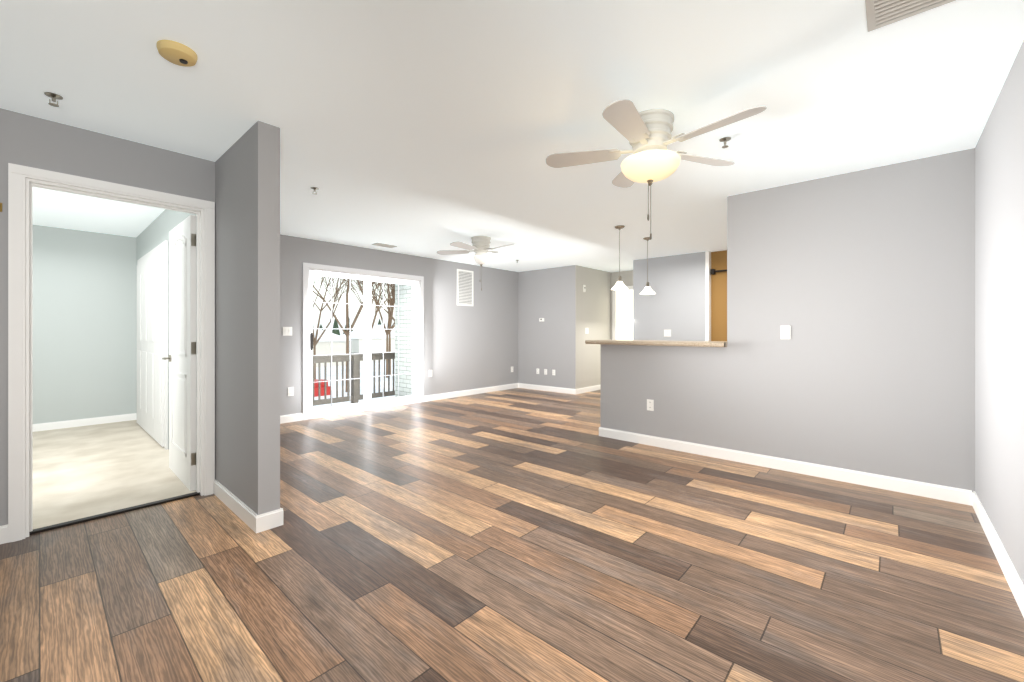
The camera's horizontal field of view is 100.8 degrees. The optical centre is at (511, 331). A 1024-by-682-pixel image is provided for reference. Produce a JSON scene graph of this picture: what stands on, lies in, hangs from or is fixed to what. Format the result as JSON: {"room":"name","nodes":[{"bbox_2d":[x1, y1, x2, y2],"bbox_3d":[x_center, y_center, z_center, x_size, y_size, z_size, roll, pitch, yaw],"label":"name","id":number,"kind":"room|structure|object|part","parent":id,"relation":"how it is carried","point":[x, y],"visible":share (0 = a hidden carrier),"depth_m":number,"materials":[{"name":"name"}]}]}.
{"room":"empty living room","nodes":[
{"label":"empty living room","id":0,"kind":"room"},
{"bbox_2d":[33,225,135,423],"bbox_3d":[-5.772,-0.030,4.887,0.120,2.440,2.165,0,0,42],"label":"wall","id":1,"kind":"structure","parent":0,"point":[84,324],"depth_m":5.27,"materials":[{"name":"grey paint"}]},
{"bbox_2d":[33,413,136,431],"bbox_3d":[-5.696,1.140,4.872,0.014,0.100,2.085,0,0,42],"label":"baseboard","id":2,"kind":"structure","parent":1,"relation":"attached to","point":[78,422],"depth_m":5.27,"materials":[{"name":"white wood"}]},
{"bbox_2d":[0,108,214,525],"bbox_3d":[-2.959,-0.030,2.362,0.120,2.440,2.165,0,0,42],"label":"wall","id":3,"kind":"structure","parent":0,"point":[34,142],"depth_m":2.58,"materials":[{"name":"grey paint"}]},
{"bbox_2d":[0,524,7,543],"bbox_3d":[-3.237,1.140,1.952,0.014,0.100,1.182,0,0,42],"label":"baseboard","id":4,"kind":"structure","parent":3,"relation":"attached to","point":[3,534],"depth_m":2.38,"materials":[{"name":"white wood"}]},
{"bbox_2d":[8,163,214,542],"bbox_3d":[-2.564,0.121,2.798,0.162,2.138,0.976,0,0,42],"label":"door frame","id":5,"kind":"structure","parent":3,"relation":"attached to","point":[23,181],"depth_m":2.49,"materials":[{"name":"white wood"}]},
{"bbox_2d":[29,492,199,534],"bbox_3d":[-2.561,1.183,2.795,0.045,0.014,0.860,0,0,42],"label":"trim","id":6,"kind":"structure","parent":3,"relation":"attached to","point":[77,521],"depth_m":2.73,"materials":[{"name":"black metal"}]},
{"bbox_2d":[162,215,195,490],"bbox_3d":[-2.667,0.162,3.385,0.821,2.040,0.103,0,0,42],"label":"door leaf","id":7,"kind":"structure","parent":3,"relation":"in","point":[181,357],"depth_m":3.28,"materials":[{"name":"white wood"}]},
{"bbox_2d":[33,420,195,528],"bbox_3d":[-4.427,1.194,3.545,3.775,0.032,2.365,0,0,42],"label":"floor","id":8,"kind":"structure","parent":0,"point":[79,472],"depth_m":3.54,"materials":[{"name":"beige carpet"}]},
{"bbox_2d":[136,121,279,514],"bbox_3d":[-3.216,-0.030,4.127,4.700,2.440,0.126,0,0,42],"label":"wall","id":9,"kind":"structure","parent":0,"point":[247,318],"depth_m":2.64,"materials":[{"name":"grey paint"}]},
{"bbox_2d":[137,240,167,449],"bbox_3d":[-4.130,0.134,4.831,1.840,2.088,0.041,0,0,42],"label":"closet bifold doors","id":10,"kind":"structure","parent":9,"relation":"in","point":[152,342],"depth_m":4.59,"materials":[{"name":"white wood"}]},
{"bbox_2d":[214,479,256,531],"bbox_3d":[-1.853,1.140,2.816,0.920,0.100,0.014,0,0,42],"label":"baseboard","id":11,"kind":"structure","parent":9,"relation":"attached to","point":[242,511],"depth_m":2.76,"materials":[{"name":"white wood"}]},
{"bbox_2d":[255,508,282,532],"bbox_3d":[-1.460,1.140,2.554,0.014,0.100,0.150,0,0,42],"label":"baseboard","id":12,"kind":"structure","parent":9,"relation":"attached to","point":[268,520],"depth_m":2.55,"materials":[{"name":"white wood"}]},
{"bbox_2d":[280,234,517,415],"bbox_3d":[-1.805,-0.030,6.898,0.150,2.440,5.883,0,0,42],"label":"wall","id":13,"kind":"structure","parent":0,"point":[475,346],"depth_m":7.41,"materials":[{"name":"grey paint"}]},
{"bbox_2d":[283,327,291,335],"bbox_3d":[-2.926,0.000,5.527,0.012,0.115,0.115,0,0,42],"label":"light switch","id":14,"kind":"object","parent":13,"relation":"attached to","point":[287,331],"visible":1,"depth_m":5.53,"materials":[{"name":"white plastic"}]},
{"bbox_2d":[288,387,293,395],"bbox_3d":[-2.900,0.790,5.558,0.010,0.115,0.072,0,0,42],"label":"outlet","id":15,"kind":"object","parent":13,"relation":"attached to","point":[290,391],"visible":1,"depth_m":5.56,"materials":[{"name":"white plastic"}]},
{"bbox_2d":[280,413,302,423],"bbox_3d":[-3.253,1.140,5.161,0.014,0.100,1.363,0,0,42],"label":"baseboard","id":16,"kind":"structure","parent":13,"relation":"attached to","point":[291,418],"depth_m":5.55,"materials":[{"name":"white wood"}]},
{"bbox_2d":[309,270,415,416],"bbox_3d":[-2.185,0.165,6.434,0.147,1.990,1.780,0,0,42],"label":"door","id":17,"kind":"structure","parent":13,"relation":"in","point":[336,409],"depth_m":6.43,"materials":[{"name":"white plastic"}]},
{"bbox_2d":[303,262,423,419],"bbox_3d":[-2.199,0.135,6.447,0.166,2.110,1.960,0,0,42],"label":"door frame","id":18,"kind":"structure","parent":13,"relation":"attached to","point":[418,280],"depth_m":6.36,"materials":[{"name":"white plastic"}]},
{"bbox_2d":[457,269,472,305],"bbox_3d":[-0.862,-0.800,7.827,0.013,0.660,0.400,0,0,42],"label":"air vent","id":19,"kind":"object","parent":13,"relation":"in","point":[464,287],"visible":1,"depth_m":7.82,"materials":[{"name":"white plastic"}]},
{"bbox_2d":[424,383,518,401],"bbox_3d":[-0.674,1.140,8.035,0.014,0.100,2.440,0,0,42],"label":"baseboard","id":20,"kind":"structure","parent":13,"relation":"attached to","point":[427,398],"depth_m":7.88,"materials":[{"name":"white wood"}]},
{"bbox_2d":[0,388,1023,681],"bbox_3d":[0.745,1.215,4.840,6.595,0.050,11.200,0,0,42],"label":"floor","id":21,"kind":"structure","parent":0,"point":[518,534],"depth_m":2.07,"materials":[{"name":"brown wood"}]},
{"bbox_2d":[0,0,1023,271],"bbox_3d":[0.103,-1.300,5.416,8.320,0.100,11.200,0,0,42],"label":"ceiling","id":22,"kind":"structure","parent":0,"point":[424,128],"depth_m":2.27,"materials":[{"name":"white paint"}]},
{"bbox_2d":[44,92,62,106],"bbox_3d":[-2.430,-1.224,2.248,0.070,0.051,0.070,0,0,42],"label":"sprinkler","id":23,"kind":"object","parent":22,"relation":"attached to","point":[54,96],"depth_m":2.24,"materials":[{"name":"silver metal"}]},
{"bbox_2d":[156,40,197,66],"bbox_3d":[-1.490,-1.226,1.888,0.144,0.048,0.144,0,0,42],"label":"smoke detector","id":24,"kind":"object","parent":22,"relation":"attached to","point":[176,53],"visible":1,"depth_m":1.86,"materials":[{"name":"brown plastic"}]},
{"bbox_2d":[310,187,318,194],"bbox_3d":[-1.724,-1.224,3.703,0.070,0.051,0.070,0,0,42],"label":"sprinkler","id":25,"kind":"object","parent":22,"relation":"attached to","point":[314,188],"depth_m":3.69,"materials":[{"name":"silver metal"}]},
{"bbox_2d":[372,243,396,247],"bbox_3d":[-1.848,-1.244,6.146,0.160,0.013,0.320,0,0,42],"label":"ceiling vent","id":26,"kind":"object","parent":22,"relation":"in","point":[384,245],"visible":1,"depth_m":6.12,"materials":[{"name":"grey metal"}]},
{"bbox_2d":[436,236,522,290],"bbox_3d":[-0.398,-0.897,5.641,1.181,0.706,1.199,0,0,42],"label":"ceiling fan","id":27,"kind":"object","parent":22,"relation":"hanging from","point":[480,246],"visible":1,"depth_m":5.59,"materials":[{"name":"white painted metal"},{"name":"white blades"},{"name":"frosted glass"}]},
{"bbox_3d":[-0.414,-0.954,5.678,0.200,0.117,0.200,0,0,42],"label":"lamp shade","id":28,"kind":"part","parent":27,"relation":"part of","materials":[{"name":"white glass"}]},
{"bbox_2d":[611,225,627,289],"bbox_3d":[1.284,-0.875,5.055,0.210,0.750,0.210,0,0,42],"label":"pendant light","id":29,"kind":"object","parent":22,"relation":"hanging from","point":[619,285],"visible":1,"depth_m":5.03,"materials":[{"name":"silver metal"}]},
{"bbox_2d":[640,237,655,294],"bbox_3d":[1.817,-0.875,5.679,0.210,0.750,0.210,0,0,42],"label":"pendant light","id":30,"kind":"object","parent":22,"relation":"hanging from","point":[647,290],"visible":0.98,"depth_m":5.66,"materials":[{"name":"white glass"}]},
{"bbox_2d":[546,99,766,239],"bbox_3d":[0.818,-0.897,2.478,1.194,0.706,1.189,0,0,42],"label":"ceiling fan","id":31,"kind":"object","parent":22,"relation":"hanging from","point":[652,159],"visible":1,"depth_m":2.41,"materials":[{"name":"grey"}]},
{"bbox_3d":[0.820,-0.954,2.516,0.340,0.117,0.340,0,0,42],"label":"lamp shade","id":32,"kind":"part","parent":31,"relation":"part of","materials":[{"name":"beige glass"}]},
{"bbox_2d":[719,137,730,147],"bbox_3d":[1.387,-1.224,2.759,0.070,0.051,0.070,0,0,42],"label":"sprinkler","id":33,"kind":"object","parent":22,"relation":"attached to","point":[724,139],"depth_m":2.75,"materials":[{"name":"silver metal"}]},
{"bbox_2d":[865,0,955,31],"bbox_3d":[1.498,-1.244,1.517,0.356,0.013,0.320,0,0,42],"label":"ceiling vent","id":34,"kind":"object","parent":22,"relation":"in","point":[881,13],"visible":0.96,"depth_m":1.63,"materials":[{"name":"grey metal"}]},
{"bbox_2d":[518,265,610,388],"bbox_3d":[1.563,-0.030,9.581,1.579,2.440,2.850,0,0,42],"label":"wall","id":35,"kind":"structure","parent":0,"point":[548,296],"depth_m":8.42,"materials":[{"name":"grey paint"}]},
{"bbox_2d":[518,383,575,393],"bbox_3d":[0.671,1.140,8.457,1.425,0.100,0.014,0,0,42],"label":"baseboard","id":36,"kind":"structure","parent":35,"relation":"attached to","point":[549,388],"depth_m":8.42,"materials":[{"name":"white wood"}]},
{"bbox_2d":[576,385,599,393],"bbox_3d":[1.652,1.140,8.494,0.014,0.100,1.350,0,0,42],"label":"baseboard","id":37,"kind":"structure","parent":35,"relation":"attached to","point":[587,389],"depth_m":8.29,"materials":[{"name":"white wood"}]},
{"bbox_2d":[611,270,632,339],"bbox_3d":[2.569,-0.030,8.658,1.160,2.440,0.120,0,0,42],"label":"wall","id":38,"kind":"structure","parent":0,"point":[626,278],"depth_m":8.82,"materials":[{"name":"grey paint"}]},
{"bbox_2d":[612,286,632,339],"bbox_3d":[2.451,0.130,8.646,0.900,2.120,0.050,0,0,42],"label":"door","id":39,"kind":"structure","parent":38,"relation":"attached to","point":[622,314],"depth_m":8.81,"materials":[{"name":"white wood"}]},
{"bbox_2d":[633,252,704,340],"bbox_3d":[2.641,-0.030,7.076,1.260,2.440,0.120,0,0,42],"label":"wall","id":40,"kind":"structure","parent":0,"point":[675,304],"depth_m":7.00,"materials":[{"name":"grey paint"}]},
{"bbox_2d":[664,330,670,336],"bbox_3d":[2.582,0.030,7.041,0.115,0.115,0.010,0,0,42],"label":"outlet","id":41,"kind":"object","parent":40,"relation":"attached to","point":[667,333],"visible":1,"depth_m":7.04,"materials":[{"name":"white plastic"}]},
{"bbox_2d":[705,251,710,340],"bbox_3d":[3.090,-0.030,6.668,0.054,2.440,0.126,0,0,42],"label":"trim","id":42,"kind":"structure","parent":40,"relation":"attached to","point":[707,295],"depth_m":6.62,"materials":[{"name":"white wood"}]},
{"bbox_2d":[711,250,726,340],"bbox_3d":[4.125,-0.030,5.878,2.550,2.440,0.120,0,0,42],"label":"wall","id":43,"kind":"structure","parent":0,"point":[718,302],"depth_m":6.60,"materials":[{"name":"brown"}]},
{"bbox_2d":[711,269,726,274],"bbox_3d":[3.463,-0.930,6.338,0.910,0.080,0.080,0,0,42],"label":"rail","id":44,"kind":"object","parent":43,"relation":"attached to","point":[713,271],"visible":0.48,"depth_m":6.58,"materials":[{"name":"black metal"}]},
{"bbox_2d":[599,148,974,505],"bbox_3d":[2.112,-0.030,3.899,2.904,2.440,0.134,0,0,42],"label":"wall","id":45,"kind":"structure","parent":0,"point":[861,283],"depth_m":3.38,"materials":[{"name":"grey paint"}]},
{"bbox_2d":[647,399,653,410],"bbox_3d":[1.442,0.770,4.423,0.072,0.115,0.010,0,0,42],"label":"outlet","id":46,"kind":"object","parent":45,"relation":"attached to","point":[650,405],"visible":1,"depth_m":4.42,"materials":[{"name":"white plastic"}]},
{"bbox_2d":[585,340,726,346],"bbox_3d":[1.549,0.124,4.542,1.480,0.042,0.530,0,0,42],"label":"countertop","id":47,"kind":"structure","parent":45,"relation":"on","point":[673,343],"depth_m":4.27,"materials":[{"name":"laminate"}]},
{"bbox_2d":[780,326,789,338],"bbox_3d":[2.335,0.010,3.620,0.072,0.115,0.012,0,0,42],"label":"light switch","id":48,"kind":"object","parent":45,"relation":"attached to","point":[784,332],"visible":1,"depth_m":3.62,"materials":[{"name":"white plastic"}]},
{"bbox_2d":[975,41,1023,584],"bbox_3d":[2.245,-0.030,1.761,0.150,2.440,8.620,0,0,42],"label":"wall","id":49,"kind":"structure","parent":0,"point":[999,319],"depth_m":2.17,"materials":[{"name":"grey paint"}]},
{"bbox_2d":[972,491,1023,617],"bbox_3d":[1.296,1.140,0.826,0.014,0.100,5.560,0,0,42],"label":"baseboard","id":50,"kind":"structure","parent":49,"relation":"attached to","point":[1013,579],"depth_m":2.14,"materials":[{"name":"white wood"}]},
{"label":"outside","id":51,"kind":"structure","parent":0,"visible":0},
{"bbox_2d":[312,360,394,408],"bbox_3d":[-70.890,4.340,90.477,213.625,0.300,200.000,0,0,42],"label":"snow ground","id":52,"kind":"structure","parent":51,"point":[361,382],"depth_m":36.07,"materials":[{"name":"white snow"}]},
{"bbox_2d":[314,379,329,396],"bbox_3d":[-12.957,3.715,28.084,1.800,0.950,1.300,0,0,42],"label":"car","id":53,"kind":"object","parent":52,"relation":"on","point":[322,389],"depth_m":27.54,"materials":[{"name":"red paint"}]},
{"bbox_2d":[312,327,351,366],"bbox_3d":[-26.464,1.690,50.615,7.600,5.000,11.600,0,0,42],"label":"house","id":54,"kind":"structure","parent":52,"relation":"on","point":[326,349],"depth_m":50.68,"materials":[{"name":"white"}]},
{"bbox_2d":[319,315,381,334],"bbox_3d":[-31.414,-0.304,108.192,10.257,8.989,64.130,0,0,42],"label":"evergreens","id":55,"kind":"object","parent":52,"relation":"on","point":[334,329],"depth_m":100.35,"materials":[{"name":"green plant"}]},
{"bbox_2d":[312,276,394,391],"bbox_3d":[-11.110,-2.920,37.797,11.363,14.219,26.855,0,0,5],"label":"trees","id":56,"kind":"object","parent":52,"relation":"on","point":[390,312],"depth_m":29.45,"materials":[{"name":"brown plant"}]},
{"bbox_2d":[352,324,394,361],"bbox_3d":[-19.424,1.590,64.451,7.600,5.200,12.600,0,0,42],"label":"house","id":57,"kind":"structure","parent":52,"relation":"on","point":[355,334],"depth_m":59.85,"materials":[{"name":"white"}]},
{"bbox_3d":[-2.820,1.415,6.964,1.450,0.150,4.000,0,0,42],"label":"deck","id":58,"kind":"object","parent":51,"visible":0},
{"bbox_2d":[312,352,394,405],"bbox_3d":[-3.325,0.870,7.383,0.120,0.940,4.050,0,0,42],"label":"balcony railing","id":59,"kind":"object","parent":58,"relation":"on","point":[342,359],"depth_m":7.72,"materials":[{"name":"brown wood"}]},
{"bbox_2d":[395,284,411,396],"bbox_3d":[-1.693,0.045,7.532,0.520,2.587,0.550,0,0,42],"label":"brick pier","id":60,"kind":"structure","parent":58,"relation":"on","point":[407,381],"depth_m":7.33,"materials":[{"name":"white brick"}]}
]}

